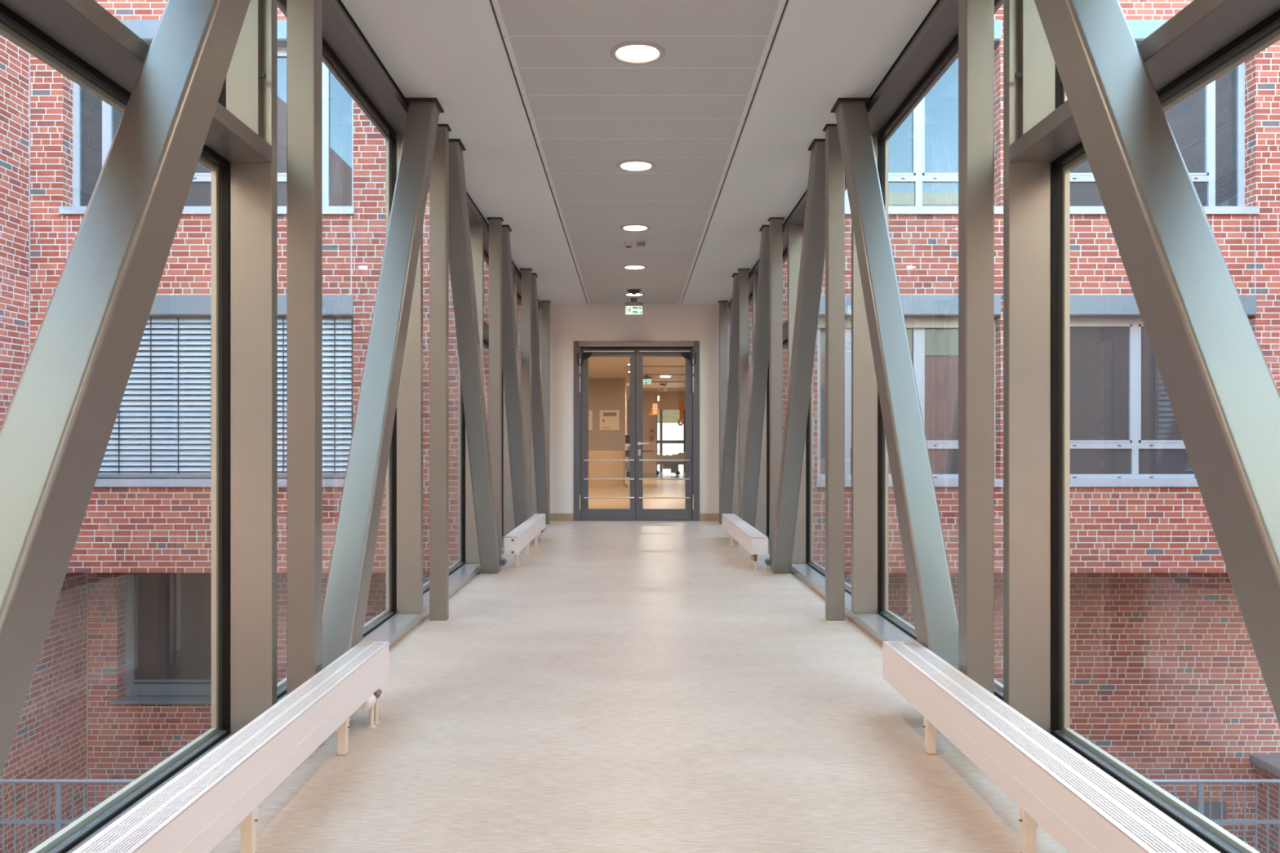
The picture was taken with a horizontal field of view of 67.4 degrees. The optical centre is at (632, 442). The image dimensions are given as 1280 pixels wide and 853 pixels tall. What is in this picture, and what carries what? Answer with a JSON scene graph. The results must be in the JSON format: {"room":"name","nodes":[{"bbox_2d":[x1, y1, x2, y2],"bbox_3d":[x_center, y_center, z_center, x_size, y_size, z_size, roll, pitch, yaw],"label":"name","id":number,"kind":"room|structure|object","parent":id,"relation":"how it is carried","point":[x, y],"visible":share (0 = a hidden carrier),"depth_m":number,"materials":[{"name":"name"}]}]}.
{"room":"enclosed pedestrian skybridge","nodes":[
{"label":"enclosed pedestrian skybridge","id":0,"kind":"room"},
{"bbox_2d":[516,269,540,516],"bbox_3d":[-1.339,-0.438,11.604,0.202,2.975,2.651,0,0,0],"label":"window","id":1,"kind":"structure","parent":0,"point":[534,504],"depth_m":12.60,"materials":[{"name":"glass"}]},
{"bbox_2d":[588,378,625,485],"bbox_3d":[-2.586,-0.260,23.575,4.828,2.620,0.150,0,0,0],"label":"wall","id":2,"kind":"structure","parent":0,"point":[603,393],"depth_m":23.50,"materials":[{"name":"beige paint"}]},
{"bbox_2d":[588,409,592,430],"bbox_3d":[-1.046,-0.556,23.492,0.133,0.486,0.013,0,0,0],"label":"poster","id":3,"kind":"object","parent":2,"relation":"attached to","point":[590,411],"visible":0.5,"depth_m":23.49,"materials":[{"name":"beige paper"}]},
{"bbox_2d":[588,450,623,485],"bbox_3d":[-1.658,0.619,23.485,2.877,0.862,0.029,0,0,0],"label":"wainscot panel","id":4,"kind":"object","parent":2,"relation":"attached to","point":[597,469],"visible":0.36,"depth_m":23.47,"materials":[{"name":"brown wood"}]},
{"bbox_2d":[600,409,619,430],"bbox_3d":[-0.560,-0.556,23.492,0.478,0.486,0.014,0,0,0],"label":"poster","id":5,"kind":"object","parent":2,"relation":"attached to","point":[609,419],"visible":1,"depth_m":23.49,"materials":[{"name":"beige paper"}]},
{"bbox_2d":[603,412,616,416],"bbox_3d":[-0.550,-0.697,23.487,0.325,0.087,0.002,0,0,0],"label":"photo","id":6,"kind":"object","parent":5,"relation":"attached to","point":[605,414],"depth_m":23.49,"materials":[{"name":"grey paper"}]},
{"bbox_2d":[627,399,630,471],"bbox_3d":[2.350,-0.260,34.550,5.300,2.620,0.100,0,0,0],"label":"wall","id":7,"kind":"structure","parent":0,"point":[628,400],"depth_m":34.50,"materials":[{"name":"beige paint"}]},
{"bbox_2d":[656,409,684,471],"bbox_3d":[1.850,-0.260,34.490,3.100,2.620,0.100,0,0,0],"label":"window","id":8,"kind":"structure","parent":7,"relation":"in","point":[670,437],"depth_m":34.52,"materials":[{"name":"clear glass"}]},
{"bbox_2d":[538,303,730,520],"bbox_3d":[0.028,-0.733,13.015,2.940,3.565,0.170,0,0,0],"label":"wall","id":9,"kind":"structure","parent":0,"point":[568,323],"depth_m":12.93,"materials":[{"name":"white paint"}]},
{"bbox_2d":[549,513,719,520],"bbox_3d":[0.028,1.000,12.924,2.524,0.100,0.011,0,0,0],"label":"baseboard","id":10,"kind":"structure","parent":9,"relation":"attached to","point":[553,517],"depth_m":12.92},
{"bbox_2d":[573,341,699,520],"bbox_3d":[0.058,-0.159,12.950,1.690,2.419,0.160,0,0,0],"label":"door","id":11,"kind":"structure","parent":9,"relation":"in","point":[583,350],"depth_m":12.95,"materials":[{"name":"grey metal"}]},
{"bbox_2d":[728,269,753,516],"bbox_3d":[1.395,-0.438,11.604,0.202,2.975,2.651,0,0,0],"label":"window","id":12,"kind":"structure","parent":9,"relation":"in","point":[735,510],"depth_m":12.60,"materials":[{"name":"glass"}]},
{"bbox_2d":[277,320,995,399],"bbox_3d":[0.000,-1.620,24.550,10.000,0.100,22.900,0,0,0],"label":"ceiling","id":13,"kind":"structure","parent":0,"point":[599,367],"depth_m":19.44,"materials":[{"name":"beige"}]},
{"bbox_2d":[642,375,651,383],"bbox_3d":[0.330,-1.461,22.025,0.214,0.218,0.050,0,0,0],"label":"exit sign","id":14,"kind":"object","parent":13,"relation":"hanging from","point":[646,380],"visible":0.89,"depth_m":22.01,"materials":[{"name":"green plastic"}]},
{"bbox_2d":[648,404,660,414],"bbox_3d":[0.653,-1.193,28.060,0.333,0.754,0.120,0,0,0],"label":"pendant","id":15,"kind":"object","parent":13,"relation":"hanging from","point":[655,408],"visible":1,"depth_m":28.00,"materials":[{"name":"orange fabric"}]},
{"bbox_2d":[657,380,666,391],"bbox_3d":[0.760,-1.429,24.009,0.224,0.282,0.023,0,0,0],"label":"board","id":16,"kind":"object","parent":13,"relation":"hanging from","point":[660,388],"visible":1,"depth_m":24.00,"materials":[{"name":"white"}]},
{"bbox_2d":[337,0,939,304],"bbox_3d":[0.028,-1.908,5.635,2.600,0.094,14.590,0,0,0],"label":"ceiling","id":17,"kind":"structure","parent":0,"point":[537,101],"depth_m":5.36,"materials":[{"name":"white paint"}]},
{"bbox_2d":[624,241,632,248],"bbox_3d":[-0.035,-1.841,8.930,0.078,0.048,0.078,0,0,0],"label":"smoke detector","id":18,"kind":"object","parent":17,"relation":"attached to","point":[628,244],"visible":1,"depth_m":8.90,"materials":[{"name":"white plastic"}]},
{"bbox_2d":[625,297,642,314],"bbox_3d":[0.021,-1.761,12.385,0.223,0.209,0.050,0,0,0],"label":"exit sign","id":19,"kind":"object","parent":17,"relation":"hanging from","point":[633,307],"visible":1,"depth_m":12.37,"materials":[{"name":"green"}]},
{"bbox_2d":[626,288,642,294],"bbox_3d":[0.021,-1.837,11.720,0.200,0.057,0.200,0,0,0],"label":"sensor","id":20,"kind":"object","parent":17,"relation":"attached to","point":[633,291],"visible":1,"depth_m":11.67,"materials":[{"name":"black plastic"}]},
{"bbox_2d":[623,293,644,296],"bbox_3d":[0.025,-1.861,12.054,0.268,0.009,0.268,0,0,0],"label":"recessed light","id":21,"kind":"object","parent":17,"relation":"in","point":[625,294],"visible":0.85,"depth_m":12.07,"materials":[{"name":"grey"}]},
{"bbox_2d":[622,264,647,270],"bbox_3d":[0.025,-1.861,10.188,0.268,0.009,0.268,0,0,0],"label":"recessed light","id":22,"kind":"object","parent":17,"relation":"in","point":[633,267],"visible":1,"depth_m":10.18,"materials":[{"name":"grey plastic"}]},
{"bbox_2d":[619,224,650,231],"bbox_3d":[0.025,-1.861,8.322,0.268,0.009,0.268,0,0,0],"label":"recessed light","id":23,"kind":"object","parent":17,"relation":"in","point":[630,228],"visible":1,"depth_m":8.32,"materials":[{"name":"grey plastic"}]},
{"bbox_2d":[616,160,655,172],"bbox_3d":[0.025,-1.861,6.456,0.268,0.009,0.268,0,0,0],"label":"recessed light","id":24,"kind":"object","parent":17,"relation":"in","point":[634,166],"visible":1,"depth_m":6.45,"materials":[{"name":"grey plastic"}]},
{"bbox_2d":[609,40,665,64],"bbox_3d":[0.025,-1.861,4.590,0.268,0.009,0.268,0,0,0],"label":"recessed light","id":25,"kind":"object","parent":17,"relation":"in","point":[635,52],"visible":1,"depth_m":4.58,"materials":[{"name":"grey"}]},
{"bbox_2d":[636,241,645,248],"bbox_3d":[0.080,-1.838,8.930,0.084,0.054,0.084,0,0,0],"label":"smoke detector","id":26,"kind":"object","parent":17,"relation":"attached to","point":[641,245],"visible":1,"depth_m":8.90,"materials":[{"name":"grey plastic"}]},
{"bbox_2d":[209,471,1068,852],"bbox_3d":[0.000,1.110,17.170,10.000,0.120,37.660,0,0,0],"label":"floor","id":27,"kind":"structure","parent":0,"point":[625,686],"depth_m":3.49,"materials":[{"name":"beige laminate"}]},
{"bbox_2d":[0,0,250,778],"bbox_3d":[-1.141,-0.407,2.141,0.168,2.914,1.902,0,0,0],"label":"diagonal brace","id":28,"kind":"object","parent":27,"relation":"on","point":[56,428],"visible":1,"depth_m":1.98,"materials":[{"name":"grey metal"}]},
{"bbox_2d":[0,0,277,852],"bbox_3d":[-1.339,-0.438,2.172,0.202,2.975,2.396,0,0,0],"label":"window","id":29,"kind":"structure","parent":27,"relation":"on","point":[81,40],"depth_m":3.29,"materials":[{"name":"grey metal"}]},
{"bbox_2d":[71,640,390,852],"bbox_3d":[-1.008,0.916,2.490,0.127,0.267,2.600,0,0,0],"label":"radiator","id":30,"kind":"object","parent":27,"relation":"on","point":[224,790],"visible":1,"depth_m":2.44,"materials":[{"name":"white metal"}]},
{"bbox_2d":[286,0,322,695],"bbox_3d":[-1.140,-0.407,3.340,0.124,2.914,0.104,0,0,0],"label":"steel column","id":31,"kind":"structure","parent":27,"relation":"on","point":[304,17],"depth_m":3.30,"materials":[{"name":"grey metal"}]},
{"bbox_2d":[219,0,422,733],"bbox_3d":[-1.339,-0.438,4.498,0.202,2.975,2.396,0,0,0],"label":"window","id":32,"kind":"structure","parent":27,"relation":"on","point":[346,54],"depth_m":5.62,"materials":[{"name":"grey metal"}]},
{"bbox_2d":[322,97,444,731],"bbox_3d":[-1.141,-0.407,4.442,0.168,2.914,1.892,0,0,0],"label":"diagonal brace","id":33,"kind":"object","parent":27,"relation":"on","point":[351,565],"visible":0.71,"depth_m":4.25,"materials":[{"name":"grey metal"}]},
{"bbox_2d":[390,133,484,620],"bbox_3d":[-1.339,-0.438,6.824,0.202,2.975,2.396,0,0,0],"label":"window","id":34,"kind":"structure","parent":27,"relation":"on","point":[468,565],"depth_m":7.95,"materials":[{"name":"clear glass"}]},
{"bbox_2d":[428,124,451,622],"bbox_3d":[-1.140,-0.407,5.666,0.124,2.914,0.104,0,0,0],"label":"steel column","id":35,"kind":"structure","parent":27,"relation":"on","point":[439,175],"depth_m":5.63,"materials":[{"name":"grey metal"}]},
{"bbox_2d":[448,138,501,574],"bbox_3d":[-1.141,-0.407,6.858,0.168,2.914,1.943,0,0,0],"label":"diagonal brace","id":36,"kind":"object","parent":27,"relation":"on","point":[460,259],"visible":0.82,"depth_m":6.69,"materials":[{"name":"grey metal"}]},
{"bbox_2d":[487,217,503,565],"bbox_3d":[-1.140,-0.407,7.992,0.124,2.914,0.104,0,0,0],"label":"steel column","id":37,"kind":"structure","parent":27,"relation":"on","point":[495,223],"depth_m":7.95,"materials":[{"name":"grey metal"}]},
{"bbox_2d":[482,217,517,552],"bbox_3d":[-1.339,-0.438,9.150,0.202,2.975,2.396,0,0,0],"label":"window","id":38,"kind":"structure","parent":27,"relation":"on","point":[508,516],"depth_m":10.28,"materials":[{"name":"grey metal"}]},
{"bbox_2d":[499,558,506,570],"bbox_3d":[-1.060,1.000,7.870,0.054,0.099,0.080,0,0,0],"label":"pipe fitting","id":39,"kind":"object","parent":27,"relation":"on","point":[503,562],"visible":0.98,"depth_m":7.85,"materials":[{"name":"grey metal"}]},
{"bbox_2d":[502,224,530,542],"bbox_3d":[-1.141,-0.407,9.184,0.168,2.914,1.943,0,0,0],"label":"diagonal brace","id":40,"kind":"object","parent":27,"relation":"on","point":[510,366],"visible":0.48,"depth_m":9.05,"materials":[{"name":"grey metal"}]},
{"bbox_2d":[503,513,546,567],"bbox_3d":[-1.010,0.916,9.297,0.121,0.267,2.606,0,0,0],"label":"radiator","id":41,"kind":"object","parent":27,"relation":"on","point":[519,538],"visible":1,"depth_m":8.71,"materials":[{"name":"white metal"}]},
{"bbox_2d":[503,513,545,537],"bbox_3d":[-1.014,0.787,9.300,0.114,0.008,2.600,0,0,0],"label":"grille","id":42,"kind":"object","parent":41,"relation":"attached to","point":[531,522],"depth_m":9.07,"materials":[{"name":"white metal"}]},
{"bbox_2d":[520,268,532,518],"bbox_3d":[-1.140,-0.407,10.318,0.124,2.914,0.104,0,0,0],"label":"steel column","id":43,"kind":"structure","parent":27,"relation":"on","point":[526,273],"depth_m":10.28,"materials":[{"name":"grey metal"}]},
{"bbox_2d":[520,272,550,524],"bbox_3d":[-1.141,-0.407,11.510,0.168,2.914,1.943,0,0,0],"label":"diagonal brace","id":44,"kind":"object","parent":27,"relation":"on","point":[537,406],"visible":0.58,"depth_m":11.49,"materials":[{"name":"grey metal"}]},
{"bbox_2d":[540,300,551,522],"bbox_3d":[-1.140,-0.407,12.644,0.124,2.914,0.104,0,0,0],"label":"steel column","id":45,"kind":"structure","parent":27,"relation":"on","point":[545,304],"depth_m":12.60,"materials":[{"name":"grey metal"}]},
{"bbox_2d":[625,435,630,487],"bbox_3d":[-0.096,0.435,22.657,0.133,1.231,0.314,0,0,0],"label":"trolley","id":46,"kind":"object","parent":27,"relation":"on","point":[627,437],"visible":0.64,"depth_m":22.54,"materials":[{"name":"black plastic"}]},
{"bbox_2d":[625,435,630,443],"bbox_3d":[-0.096,-0.083,22.625,0.133,0.196,0.050,0,0,0],"label":"monitor","id":47,"kind":"object","parent":46,"relation":"on","point":[627,437],"depth_m":22.60,"materials":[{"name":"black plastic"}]},
{"bbox_2d":[625,462,630,470],"bbox_3d":[-0.096,0.550,22.640,0.133,0.196,0.240,0,0,0],"label":"basket","id":48,"kind":"object","parent":46,"relation":"on","point":[627,464],"depth_m":22.52,"materials":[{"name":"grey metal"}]},
{"bbox_2d":[390,551,882,648],"bbox_3d":[0.028,1.047,5.635,2.536,0.006,14.590,0,0,0],"label":"trim","id":49,"kind":"structure","parent":27,"relation":"on","point":[407,633],"depth_m":5.65,"materials":[{"name":"metal"}]},
{"bbox_2d":[656,448,684,475],"bbox_3d":[1.367,0.624,31.459,1.274,0.852,0.982,0,0,0],"label":"hospital bed","id":50,"kind":"object","parent":27,"relation":"on","point":[673,465],"visible":0.7,"depth_m":31.00,"materials":[{"name":"beige fabric"}]},
{"bbox_2d":[718,300,728,516],"bbox_3d":[1.196,-0.407,12.644,0.124,2.914,0.104,0,0,0],"label":"steel column","id":51,"kind":"structure","parent":27,"relation":"on","point":[722,304],"depth_m":12.60,"materials":[{"name":"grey metal"}]},
{"bbox_2d":[719,272,749,524],"bbox_3d":[1.197,-0.407,11.510,0.168,2.914,1.943,0,0,0],"label":"diagonal brace","id":52,"kind":"object","parent":27,"relation":"on","point":[732,391],"visible":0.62,"depth_m":11.46,"materials":[{"name":"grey metal"}]},
{"bbox_2d":[737,268,750,518],"bbox_3d":[1.196,-0.407,10.318,0.124,2.914,0.104,0,0,0],"label":"steel column","id":53,"kind":"structure","parent":27,"relation":"on","point":[743,273],"depth_m":10.28,"materials":[{"name":"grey metal"}]},
{"bbox_2d":[721,513,768,569],"bbox_3d":[1.052,0.916,9.265,0.143,0.267,2.670,0,0,0],"label":"radiator","id":54,"kind":"object","parent":27,"relation":"on","point":[752,540],"visible":1,"depth_m":8.55,"materials":[{"name":"white metal"}]},
{"bbox_2d":[721,513,768,537],"bbox_3d":[1.056,0.787,9.275,0.136,0.008,2.650,0,0,0],"label":"grille","id":55,"kind":"object","parent":54,"relation":"attached to","point":[740,525],"depth_m":9.03,"materials":[{"name":"white metal"}]},
{"bbox_2d":[741,224,769,528],"bbox_3d":[1.197,-0.407,9.184,0.168,2.914,1.943,0,0,0],"label":"diagonal brace","id":56,"kind":"object","parent":27,"relation":"on","point":[761,349],"visible":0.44,"depth_m":9.03,"materials":[{"name":"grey metal"}]},
{"bbox_2d":[764,558,772,570],"bbox_3d":[1.116,1.000,7.870,0.054,0.099,0.080,0,0,0],"label":"pipe fitting","id":57,"kind":"object","parent":27,"relation":"on","point":[767,561],"visible":0.99,"depth_m":7.85,"materials":[{"name":"grey metal"}]},
{"bbox_2d":[767,217,784,569],"bbox_3d":[1.196,-0.407,7.992,0.124,2.914,0.104,0,0,0],"label":"steel column","id":58,"kind":"structure","parent":27,"relation":"on","point":[775,223],"depth_m":7.95,"materials":[{"name":"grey metal"}]},
{"bbox_2d":[752,218,806,563],"bbox_3d":[1.395,-0.438,9.150,0.202,2.975,2.396,0,0,0],"label":"window","id":59,"kind":"structure","parent":27,"relation":"on","point":[762,514],"depth_m":10.28,"materials":[{"name":"grey metal"}]},
{"bbox_2d":[770,138,825,574],"bbox_3d":[1.197,-0.407,6.858,0.168,2.914,1.943,0,0,0],"label":"diagonal brace","id":60,"kind":"object","parent":27,"relation":"on","point":[813,245],"visible":0.84,"depth_m":6.68,"materials":[{"name":"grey metal"}]},
{"bbox_2d":[822,124,845,622],"bbox_3d":[1.196,-0.407,5.666,0.124,2.914,0.104,0,0,0],"label":"steel column","id":61,"kind":"structure","parent":27,"relation":"on","point":[834,169],"depth_m":5.63,"materials":[{"name":"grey metal"}]},
{"bbox_2d":[787,133,884,620],"bbox_3d":[1.395,-0.438,6.824,0.202,2.975,2.396,0,0,0],"label":"window","id":62,"kind":"structure","parent":27,"relation":"on","point":[813,574],"depth_m":7.95,"materials":[{"name":"grey metal"}]},
{"bbox_2d":[831,97,958,670],"bbox_3d":[1.197,-0.407,4.442,0.168,2.914,1.892,0,0,0],"label":"diagonal brace","id":63,"kind":"object","parent":27,"relation":"on","point":[935,613],"visible":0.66,"depth_m":4.24,"materials":[{"name":"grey metal"}]},
{"bbox_2d":[851,0,1060,733],"bbox_3d":[1.395,-0.438,4.498,0.202,2.975,2.396,0,0,0],"label":"window","id":64,"kind":"structure","parent":27,"relation":"on","point":[934,49],"depth_m":5.62,"materials":[{"name":"grey metal"}]},
{"bbox_2d":[958,0,994,694],"bbox_3d":[1.196,-0.407,3.340,0.124,2.914,0.104,0,0,0],"label":"steel column","id":65,"kind":"structure","parent":27,"relation":"on","point":[975,17],"depth_m":3.30,"materials":[{"name":"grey metal"}]},
{"bbox_2d":[882,640,1220,852],"bbox_3d":[1.053,0.916,2.490,0.142,0.267,2.600,0,0,0],"label":"radiator","id":66,"kind":"object","parent":27,"relation":"on","point":[1083,808],"visible":1,"depth_m":2.43,"materials":[{"name":"white metal"}]},
{"bbox_2d":[1003,0,1279,852],"bbox_3d":[1.395,-0.438,2.172,0.202,2.975,2.396,0,0,0],"label":"window","id":67,"kind":"structure","parent":27,"relation":"on","point":[1206,40],"depth_m":3.29,"materials":[{"name":"grey metal"}]},
{"bbox_2d":[1034,0,1279,726],"bbox_3d":[1.197,-0.407,2.141,0.168,2.914,1.902,0,0,0],"label":"diagonal brace","id":68,"kind":"object","parent":27,"relation":"on","point":[1224,396],"visible":1,"depth_m":2.02,"materials":[{"name":"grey metal"}]},
{"bbox_2d":[642,392,684,472],"bbox_3d":[2.570,-0.260,30.075,4.860,2.620,0.150,0,0,0],"label":"wall","id":69,"kind":"structure","parent":0,"point":[667,401],"depth_m":30.00,"materials":[{"name":"beige paint"}]},
{"bbox_2d":[642,472,656,476],"bbox_3d":[0.445,0.990,29.989,0.610,0.120,0.019,0,0,0],"label":"baseboard","id":70,"kind":"structure","parent":69,"relation":"attached to","point":[644,474],"depth_m":29.98,"materials":[{"name":"brown wood"}]},
{"bbox_2d":[625,328,995,483],"bbox_3d":[0.000,-0.260,24.550,10.000,2.620,22.900,0,0,0],"label":"wall","id":71,"kind":"structure","parent":0,"point":[626,397],"depth_m":13.10,"materials":[{"name":"beige paint"}]},
{"bbox_2d":[627,365,684,388],"bbox_3d":[1.450,-1.560,22.380,3.100,0.020,10.360,0,0,0],"label":"trim","id":72,"kind":"structure","parent":71,"relation":"attached to","point":[628,366],"depth_m":22.00,"materials":[{"name":"beige paint"}]},
{"bbox_2d":[677,402,684,426],"bbox_3d":[1.491,-0.876,29.489,0.177,0.718,0.120,0,0,-27],"label":"cloth","id":73,"kind":"object","parent":71,"relation":"hanging from","point":[681,405],"visible":1,"depth_m":29.47,"materials":[{"name":"orange fabric"}]},
{"label":"outside","id":74,"kind":"structure","parent":0,"visible":0},
{"bbox_3d":[0.580,4.777,7.300,17.400,0.300,5.600,0,0,0],"label":"terrace","id":75,"kind":"object","parent":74,"visible":0},
{"bbox_2d":[0,779,134,852],"bbox_3d":[-5.125,4.066,10.000,5.850,1.121,0.041,0,0,0],"label":"railing","id":76,"kind":"object","parent":75,"relation":"on","point":[58,821],"visible":0.23,"depth_m":9.99,"materials":[{"name":"metal"}]},
{"bbox_2d":[1149,779,1279,852],"bbox_3d":[6.175,4.066,10.000,5.950,1.121,0.041,0,0,0],"label":"railing","id":77,"kind":"object","parent":75,"relation":"on","point":[1200,783],"visible":0.31,"depth_m":9.99,"materials":[{"name":"metal"}]},
{"bbox_3d":[0.000,7.100,6.000,28.000,0.100,20.000,0,0,0],"label":"ground","id":78,"kind":"structure","parent":0,"visible":0},
{"bbox_2d":[0,34,88,852],"bbox_3d":[-8.264,-0.450,5.800,0.312,15.000,17.600,0,0,0],"label":"brick wall","id":79,"kind":"structure","parent":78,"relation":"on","point":[50,741],"depth_m":12.87,"materials":[{"name":"red brick"}]},
{"bbox_2d":[30,0,1279,848],"bbox_3d":[1.940,-0.450,13.770,20.120,15.000,1.780,0,0,0],"label":"brick building","id":80,"kind":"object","parent":78,"relation":"on","point":[1166,679],"visible":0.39,"depth_m":13.15,"materials":[{"name":"red brick"}]},
{"bbox_2d":[1249,754,1279,852],"bbox_3d":[9.740,5.842,9.148,1.100,2.417,10.295,0,0,0],"label":"wall","id":81,"kind":"structure","parent":78,"relation":"on","point":[1268,766],"depth_m":14.04,"materials":[{"name":"red brick"}]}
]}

